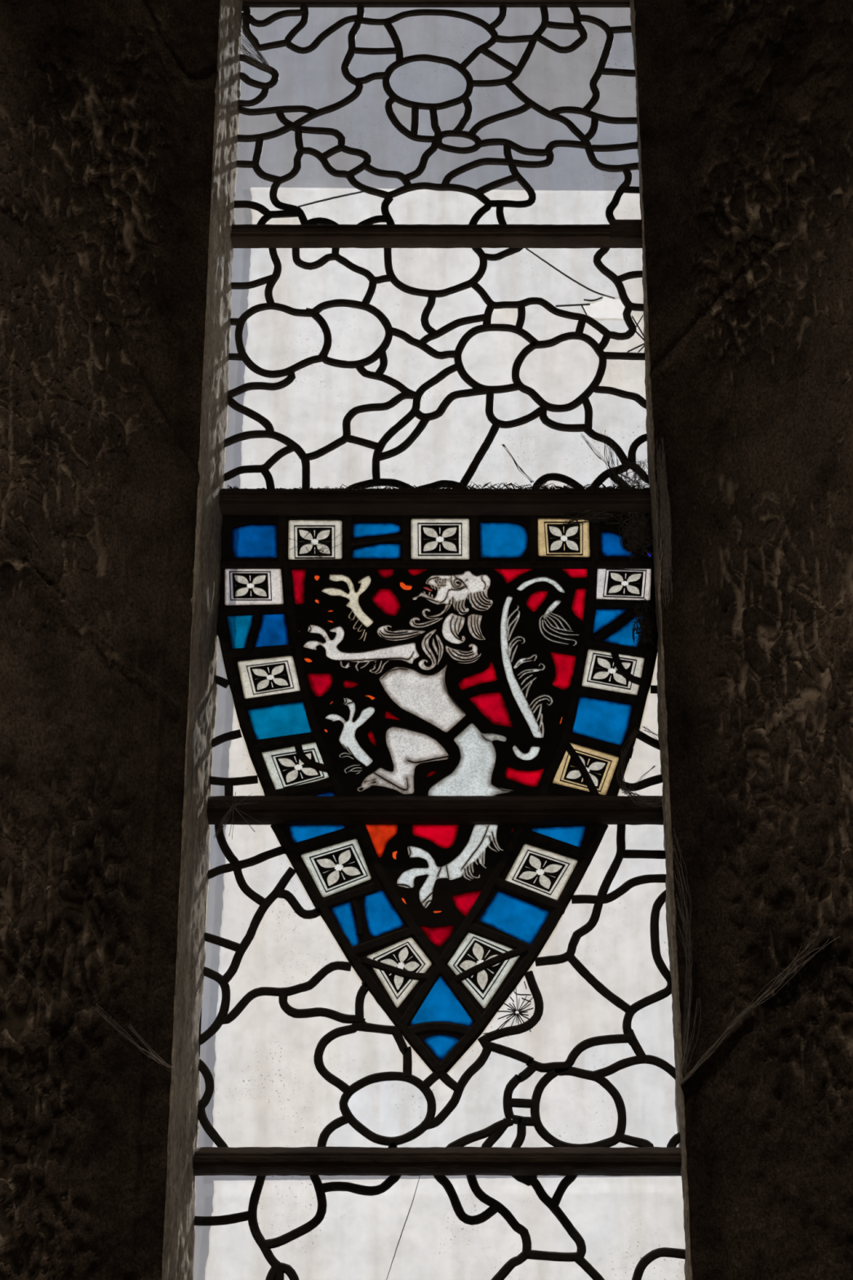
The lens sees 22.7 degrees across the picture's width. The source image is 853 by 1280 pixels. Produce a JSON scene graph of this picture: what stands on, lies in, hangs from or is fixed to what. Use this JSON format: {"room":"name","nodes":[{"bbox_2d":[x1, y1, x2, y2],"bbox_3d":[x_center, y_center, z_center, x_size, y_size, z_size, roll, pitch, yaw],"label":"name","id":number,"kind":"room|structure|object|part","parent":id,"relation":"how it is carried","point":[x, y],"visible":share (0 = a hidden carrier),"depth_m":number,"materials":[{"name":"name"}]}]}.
{"room":"church interior","nodes":[
{"label":"church interior","id":0,"kind":"room"},
{"bbox_2d":[0,0,219,1279],"bbox_3d":[-2.249,-0.259,2.748,3.901,2.866,0.771,0,-22,0],"label":"wall","id":1,"kind":"structure","parent":0,"point":[107,107],"depth_m":2.67,"materials":[{"name":"stone"}]},
{"bbox_2d":[91,1003,177,1075],"bbox_3d":[-0.341,0.466,2.471,0.107,0.077,0.016,9,-24,-20],"label":"cobweb","id":2,"kind":"object","parent":1,"relation":"attached to","point":[118,1030],"visible":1,"depth_m":2.48},
{"bbox_2d":[161,0,242,1279],"bbox_3d":[-0.311,-0.201,2.889,0.060,2.866,0.156,0,-22,0],"label":"trim","id":3,"kind":"structure","parent":1,"relation":"attached to","point":[179,1237],"depth_m":2.77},
{"bbox_2d":[238,15,271,72],"bbox_3d":[-0.258,-0.896,3.204,0.054,0.104,0.012,0,-22,0],"label":"cobweb","id":4,"kind":"object","parent":1,"relation":"attached to","point":[257,51],"visible":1,"depth_m":3.20},
{"bbox_2d":[633,0,852,1279],"bbox_3d":[2.252,-0.251,2.766,3.895,2.866,0.731,0,-22,0],"label":"wall","id":5,"kind":"structure","parent":0,"point":[746,106],"depth_m":2.71,"materials":[{"name":"stone"}]},
{"bbox_2d":[206,795,663,825],"bbox_3d":[0.017,0.220,2.779,0.615,0.041,0.019,0,-22,0],"label":"bar","id":6,"kind":"object","parent":5,"relation":"attached to","point":[402,809],"visible":0.95,"depth_m":2.77,"materials":[{"name":"metal"}]},
{"bbox_2d":[213,791,260,839],"bbox_3d":[-0.244,0.223,2.753,0.060,0.073,0.007,0,-22,0],"label":"cobweb","id":7,"kind":"object","parent":6,"relation":"attached to","point":[238,802],"visible":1,"depth_m":2.75},
{"bbox_2d":[616,725,662,807],"bbox_3d":[0.283,0.166,2.789,0.070,0.118,0.022,0,-22,0],"label":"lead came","id":8,"kind":"object","parent":6,"relation":"attached to","point":[626,789],"visible":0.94,"depth_m":2.78,"materials":[{"name":"black metal"}]},
{"bbox_2d":[218,488,651,515],"bbox_3d":[0.017,-0.195,2.949,0.615,0.042,0.019,0,-22,0],"label":"bar","id":9,"kind":"object","parent":5,"relation":"attached to","point":[473,502],"visible":0.98,"depth_m":2.94,"materials":[{"name":"metal"}]},
{"bbox_2d":[227,481,649,490],"bbox_3d":[0.028,-0.209,2.950,0.610,0.026,0.006,0,-22,0],"label":"cobweb","id":10,"kind":"object","parent":9,"relation":"attached to","point":[546,487],"visible":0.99,"depth_m":2.95},
{"bbox_2d":[502,444,533,483],"bbox_3d":[0.128,-0.247,2.973,0.045,0.061,0.003,0,-22,0],"label":"cobweb","id":11,"kind":"object","parent":9,"relation":"attached to","point":[503,445],"visible":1,"depth_m":2.97},
{"bbox_2d":[560,510,655,648],"bbox_3d":[0.255,-0.089,2.908,0.140,0.218,0.005,0,-22,-1],"label":"cobweb","id":12,"kind":"object","parent":9,"relation":"attached to","point":[639,522],"visible":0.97,"depth_m":2.93},
{"bbox_2d":[580,430,649,490],"bbox_3d":[0.267,-0.242,2.965,0.101,0.117,0.008,0,-22,0],"label":"cobweb","id":13,"kind":"object","parent":9,"relation":"attached to","point":[635,481],"visible":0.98,"depth_m":2.96},
{"bbox_2d":[208,515,662,795],"bbox_3d":[0.017,0.018,2.877,0.627,0.450,0.008,0,-22,0],"label":"stained glass panel","id":14,"kind":"object","parent":5,"relation":"attached to","point":[504,549],"visible":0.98,"depth_m":2.88,"materials":[{"name":"multicoloured glass"}]},
{"bbox_3d":[-0.254,-0.010,2.889,0.035,0.057,0.003,0,-22,0],"label":"blue pane","id":15,"kind":"part","parent":14,"relation":"part of","materials":[{"name":"teal glass"}]},
{"bbox_3d":[-0.241,-0.074,2.916,0.060,0.043,0.003,0,-22,0],"label":"painted frame","id":16,"kind":"part","parent":14,"relation":"part of","materials":[{"name":"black glass"}]},
{"bbox_3d":[-0.238,-0.137,2.941,0.064,0.052,0.003,0,-22,0],"label":"blue pane","id":17,"kind":"part","parent":14,"relation":"part of","materials":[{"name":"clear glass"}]},
{"bbox_3d":[-0.211,0.051,2.864,0.066,0.049,0.003,0,-22,0],"label":"painted frame","id":18,"kind":"part","parent":14,"relation":"part of","materials":[{"name":"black glass"}]},
{"bbox_3d":[-0.210,-0.012,2.890,0.046,0.055,0.003,0,-22,0],"label":"blue pane","id":19,"kind":"part","parent":14,"relation":"part of","materials":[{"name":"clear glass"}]},
{"bbox_3d":[-0.195,0.110,2.840,0.088,0.058,0.003,0,-22,0],"label":"blue pane","id":20,"kind":"part","parent":14,"relation":"part of","materials":[{"name":"teal glass"}]},
{"bbox_3d":[-0.171,0.170,2.815,0.072,0.056,0.003,0,-22,0],"label":"painted frame","id":21,"kind":"part","parent":14,"relation":"part of","materials":[{"name":"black glass"}]},
{"bbox_3d":[-0.177,-0.073,2.915,0.022,0.054,0.003,0,-22,0],"label":"red pane","id":22,"kind":"part","parent":14,"relation":"part of","materials":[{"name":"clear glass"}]},
{"bbox_3d":[-0.155,-0.136,2.941,0.058,0.050,0.003,0,-22,0],"label":"painted frame","id":23,"kind":"part","parent":14,"relation":"part of","materials":[{"name":"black glass"}]},
{"bbox_2d":[288,529,342,559],"bbox_3d":[-0.153,-0.132,2.931,0.075,0.045,0.002,0,-22,0],"label":"cobweb","id":24,"kind":"object","parent":14,"relation":"attached to","point":[321,553],"visible":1,"depth_m":2.93},
{"bbox_3d":[-0.144,0.061,2.860,0.034,0.034,0.003,0,-22,0],"label":"red pane","id":25,"kind":"part","parent":14,"relation":"part of","materials":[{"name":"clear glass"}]},
{"bbox_3d":[-0.136,0.205,2.801,0.032,0.011,0.003,0,-22,0],"label":"blue pane","id":26,"kind":"part","parent":14,"relation":"part of","materials":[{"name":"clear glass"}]},
{"bbox_3d":[-0.101,0.060,2.861,0.021,0.012,0.003,0,-22,0],"label":"red pane","id":27,"kind":"part","parent":14,"relation":"part of","materials":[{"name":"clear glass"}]},
{"bbox_3d":[-0.073,0.131,2.831,0.011,0.022,0.003,0,-22,0],"label":"red pane","id":28,"kind":"part","parent":14,"relation":"part of","materials":[{"name":"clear glass"}]},
{"bbox_3d":[-0.069,-0.122,2.935,0.067,0.024,0.003,0,-22,0],"label":"blue pane","id":29,"kind":"part","parent":14,"relation":"part of","materials":[{"name":"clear glass"}]},
{"bbox_3d":[-0.069,-0.152,2.947,0.066,0.024,0.003,0,-22,0],"label":"blue pane","id":30,"kind":"part","parent":14,"relation":"part of","materials":[{"name":"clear glass"}]},
{"bbox_3d":[-0.056,-0.091,2.922,0.024,0.015,0.003,0,-22,0],"label":"red pane","id":31,"kind":"part","parent":14,"relation":"part of","materials":[{"name":"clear glass"}]},
{"bbox_3d":[-0.055,-0.052,2.906,0.040,0.042,0.003,0,-22,0],"label":"red pane","id":32,"kind":"part","parent":14,"relation":"part of","materials":[{"name":"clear glass"}]},
{"bbox_3d":[-0.045,0.101,2.843,0.021,0.014,0.003,0,-22,0],"label":"red pane","id":33,"kind":"part","parent":14,"relation":"part of","materials":[{"name":"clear glass"}]},
{"bbox_3d":[-0.031,0.160,2.819,0.121,0.095,0.003,0,-22,0],"label":"hind leg","id":34,"kind":"part","parent":14,"relation":"part of","materials":[{"name":"white glass"}]},
{"bbox_3d":[-0.012,-0.093,2.923,0.028,0.012,0.003,0,-22,0],"label":"red pane","id":35,"kind":"part","parent":14,"relation":"part of","materials":[{"name":"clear glass"}]},
{"bbox_3d":[0.007,0.177,2.812,0.013,0.009,0.003,0,-22,0],"label":"red pane","id":36,"kind":"part","parent":14,"relation":"part of","materials":[{"name":"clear glass"}]},
{"bbox_3d":[0.018,-0.139,2.942,0.062,0.050,0.003,0,-22,0],"label":"painted frame","id":37,"kind":"part","parent":14,"relation":"part of","materials":[{"name":"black glass"}]},
{"bbox_3d":[0.069,0.049,2.865,0.052,0.041,0.003,0,-22,0],"label":"red pane","id":38,"kind":"part","parent":14,"relation":"part of","materials":[{"name":"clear glass"}]},
{"bbox_3d":[0.086,0.093,2.847,0.058,0.051,0.003,0,-22,0],"label":"red pane","id":39,"kind":"part","parent":14,"relation":"part of","materials":[{"name":"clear glass"}]},
{"bbox_3d":[0.107,-0.138,2.942,0.067,0.055,0.003,0,-22,0],"label":"blue pane","id":40,"kind":"part","parent":14,"relation":"part of","materials":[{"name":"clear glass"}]},
{"bbox_3d":[0.124,-0.089,2.921,0.067,0.025,0.003,0,-22,0],"label":"red pane","id":41,"kind":"part","parent":14,"relation":"part of","materials":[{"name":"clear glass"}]},
{"bbox_3d":[0.130,0.181,2.811,0.052,0.028,0.003,0,-22,0],"label":"red pane","id":42,"kind":"part","parent":14,"relation":"part of","materials":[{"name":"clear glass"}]},
{"bbox_3d":[0.151,-0.053,2.907,0.030,0.032,0.003,0,-22,0],"label":"red pane","id":43,"kind":"part","parent":14,"relation":"part of","materials":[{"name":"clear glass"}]},
{"bbox_3d":[0.185,0.042,2.868,0.035,0.056,0.003,0,-22,0],"label":"red pane","id":44,"kind":"part","parent":14,"relation":"part of","materials":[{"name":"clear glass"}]},
{"bbox_3d":[0.190,-0.141,2.943,0.054,0.050,0.003,0,-22,0],"label":"painted frame","id":45,"kind":"part","parent":14,"relation":"part of","materials":[{"name":"black glass"}]},
{"bbox_3d":[0.201,-0.094,2.923,0.043,0.020,0.003,0,-22,0],"label":"red pane","id":46,"kind":"part","parent":14,"relation":"part of","materials":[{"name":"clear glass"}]},
{"bbox_3d":[0.208,-0.048,2.905,0.021,0.049,0.003,0,-22,0],"label":"red pane","id":47,"kind":"part","parent":14,"relation":"part of","materials":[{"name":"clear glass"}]},
{"bbox_3d":[0.211,0.172,2.814,0.070,0.062,0.003,0,-22,0],"label":"painted frame","id":48,"kind":"part","parent":14,"relation":"part of","materials":[{"name":"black glass"}]},
{"bbox_3d":[0.233,0.108,2.841,0.084,0.070,0.003,0,-22,0],"label":"blue pane","id":49,"kind":"part","parent":14,"relation":"part of","materials":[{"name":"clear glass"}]},
{"bbox_3d":[0.250,-0.025,2.896,0.047,0.037,0.003,0,-22,0],"label":"blue pane","id":50,"kind":"part","parent":14,"relation":"part of","materials":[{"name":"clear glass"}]},
{"bbox_3d":[0.250,0.042,2.868,0.069,0.053,0.003,0,-22,0],"label":"painted frame","id":51,"kind":"part","parent":14,"relation":"part of","materials":[{"name":"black glass"}]},
{"bbox_3d":[0.265,-0.132,2.939,0.047,0.039,0.003,0,-22,0],"label":"blue pane","id":52,"kind":"part","parent":14,"relation":"part of","materials":[{"name":"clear glass"}]},
{"bbox_3d":[0.269,-0.013,2.890,0.057,0.049,0.003,0,-22,0],"label":"blue pane","id":53,"kind":"part","parent":14,"relation":"part of","materials":[{"name":"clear glass"}]},
{"bbox_3d":[0.272,-0.077,2.917,0.061,0.044,0.003,0,-22,0],"label":"painted frame","id":54,"kind":"part","parent":14,"relation":"part of","materials":[{"name":"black glass"}]},
{"bbox_2d":[242,0,630,2],"bbox_3d":[0.017,-1.004,3.281,0.615,0.032,0.019,0,-22,0],"label":"bar","id":55,"kind":"object","parent":5,"relation":"attached to","point":[255,1],"visible":0.97,"depth_m":3.28,"materials":[{"name":"metal"}]},
{"bbox_2d":[223,248,648,488],"bbox_3d":[0.017,-0.390,3.045,0.627,0.434,0.007,0,-22,0],"label":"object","id":56,"kind":"object","parent":5,"relation":"attached to","point":[270,281],"visible":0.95,"depth_m":3.04,"materials":[{"name":"clear glass"}]},
{"bbox_2d":[231,219,642,248],"bbox_3d":[0.017,-0.596,3.112,0.615,0.040,0.022,0,-22,0],"label":"bar","id":57,"kind":"object","parent":5,"relation":"attached to","point":[620,233],"visible":0.98,"depth_m":3.11,"materials":[{"name":"metal"}]},
{"bbox_3d":[0.296,-0.600,3.104,0.056,0.033,0.003,0,-22,0],"label":"plate","id":58,"kind":"part","parent":57,"relation":"part of","materials":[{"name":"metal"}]},
{"bbox_2d":[234,1,639,224],"bbox_3d":[0.017,-0.790,3.209,0.627,0.432,0.007,0,-22,0],"label":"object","id":59,"kind":"object","parent":5,"relation":"attached to","point":[289,211],"visible":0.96,"depth_m":3.21,"materials":[{"name":"clear glass"}]},
{"bbox_2d":[192,1146,681,1176],"bbox_3d":[0.017,0.638,2.607,0.615,0.035,0.019,0,-22,0],"label":"bar","id":60,"kind":"object","parent":5,"relation":"attached to","point":[325,1160],"visible":0.97,"depth_m":2.60,"materials":[{"name":"metal"}]},
{"bbox_2d":[195,824,680,1147],"bbox_3d":[0.017,0.435,2.706,0.628,0.453,0.007,0,-22,0],"label":"stained glass panel","id":61,"kind":"object","parent":5,"relation":"attached to","point":[440,1018],"visible":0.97,"depth_m":2.72,"materials":[{"name":"white glass"}]},
{"bbox_3d":[-0.144,0.255,2.780,0.073,0.027,0.003,0,-22,0],"label":"blue pane","id":62,"kind":"part","parent":61,"relation":"part of","materials":[{"name":"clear glass"}]},
{"bbox_3d":[-0.125,0.485,2.686,0.332,0.341,0.003,0,-22,0],"label":"glass pane","id":63,"kind":"part","parent":61,"relation":"part of","materials":[{"name":"white glass"}]},
{"bbox_3d":[-0.114,0.297,2.763,0.077,0.066,0.003,0,-22,0],"label":"painted frame","id":64,"kind":"part","parent":61,"relation":"part of","materials":[{"name":"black glass"}]},
{"bbox_3d":[-0.104,0.366,2.735,0.036,0.060,0.003,0,-22,0],"label":"blue pane","id":65,"kind":"part","parent":61,"relation":"part of","materials":[{"name":"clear glass"}]},
{"bbox_3d":[-0.060,0.263,2.777,0.044,0.045,0.003,0,-22,0],"label":"orange pane","id":66,"kind":"part","parent":61,"relation":"part of","materials":[{"name":"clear glass"}]},
{"bbox_3d":[-0.055,0.352,2.740,0.052,0.062,0.003,0,-22,0],"label":"blue pane","id":67,"kind":"part","parent":61,"relation":"part of","materials":[{"name":"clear glass"}]},
{"bbox_3d":[-0.035,0.422,2.712,0.067,0.075,0.003,0,-22,0],"label":"painted frame","id":68,"kind":"part","parent":61,"relation":"part of","materials":[{"name":"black glass"}]},
{"bbox_3d":[0.011,0.257,2.779,0.061,0.034,0.003,0,-22,0],"label":"red pane","id":69,"kind":"part","parent":61,"relation":"part of","materials":[{"name":"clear glass"}]},
{"bbox_3d":[0.013,0.380,2.729,0.043,0.029,0.003,0,-22,0],"label":"red pane","id":70,"kind":"part","parent":61,"relation":"part of","materials":[{"name":"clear glass"}]},
{"bbox_3d":[0.019,0.513,2.674,0.046,0.033,0.003,0,-22,0],"label":"blue pane","id":71,"kind":"part","parent":61,"relation":"part of","materials":[{"name":"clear glass"}]},
{"bbox_3d":[0.018,0.459,2.697,0.088,0.065,0.003,0,-22,0],"label":"blue pane","id":72,"kind":"part","parent":61,"relation":"part of","materials":[{"name":"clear glass"}]},
{"bbox_3d":[0.054,0.340,2.745,0.043,0.036,0.003,0,-22,0],"label":"red pane","id":73,"kind":"part","parent":61,"relation":"part of","materials":[{"name":"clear glass"}]},
{"bbox_3d":[0.072,0.419,2.713,0.077,0.082,0.003,0,-22,0],"label":"painted frame","id":74,"kind":"part","parent":61,"relation":"part of","materials":[{"name":"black glass"}]},
{"bbox_3d":[0.113,0.358,2.738,0.090,0.070,0.003,0,-22,0],"label":"blue pane","id":75,"kind":"part","parent":61,"relation":"part of","materials":[{"name":"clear glass"}]},
{"bbox_3d":[0.149,0.302,2.761,0.076,0.061,0.003,0,-22,0],"label":"painted frame","id":76,"kind":"part","parent":61,"relation":"part of","materials":[{"name":"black glass"}]},
{"bbox_3d":[0.173,0.258,2.779,0.071,0.032,0.003,0,-22,0],"label":"blue pane","id":77,"kind":"part","parent":61,"relation":"part of","materials":[{"name":"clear glass"}]},
{"bbox_2d":[193,1175,685,1279],"bbox_3d":[0.017,0.730,2.585,0.626,0.188,0.007,0,-22,0],"label":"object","id":78,"kind":"object","parent":5,"relation":"attached to","point":[277,1269],"visible":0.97,"depth_m":2.59,"materials":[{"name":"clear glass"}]},
{"bbox_2d":[204,1176,685,1279],"bbox_3d":[0.032,0.746,2.611,0.614,0.170,0.001,0,-22,0],"label":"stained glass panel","id":79,"kind":"object","parent":5,"relation":"attached to","point":[357,1237],"visible":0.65,"depth_m":2.62,"materials":[{"name":"white glass"}]},
{"bbox_2d":[212,186,678,1147],"bbox_3d":[0.030,-0.011,2.922,0.601,1.447,0.001,0,-22,0],"label":"plastic sheet","id":80,"kind":"object","parent":5,"relation":"attached to","point":[311,412],"visible":0.38,"depth_m":2.89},
{"bbox_2d":[630,0,692,1279],"bbox_3d":[0.327,-0.191,2.912,0.052,2.866,0.106,0,-22,0],"label":"trim","id":81,"kind":"structure","parent":5,"relation":"attached to","point":[662,713],"depth_m":2.73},
{"bbox_2d":[653,437,672,606],"bbox_3d":[0.297,-0.151,2.670,0.021,0.362,0.295,-3,-22,7],"label":"cobweb","id":82,"kind":"object","parent":5,"relation":"attached to","point":[666,548],"visible":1,"depth_m":2.80},
{"bbox_2d":[670,827,840,1085],"bbox_3d":[0.383,0.362,2.530,0.197,0.332,0.149,0,-22,0],"label":"cobweb","id":83,"kind":"object","parent":5,"relation":"attached to","point":[689,955],"visible":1,"depth_m":2.55}
]}

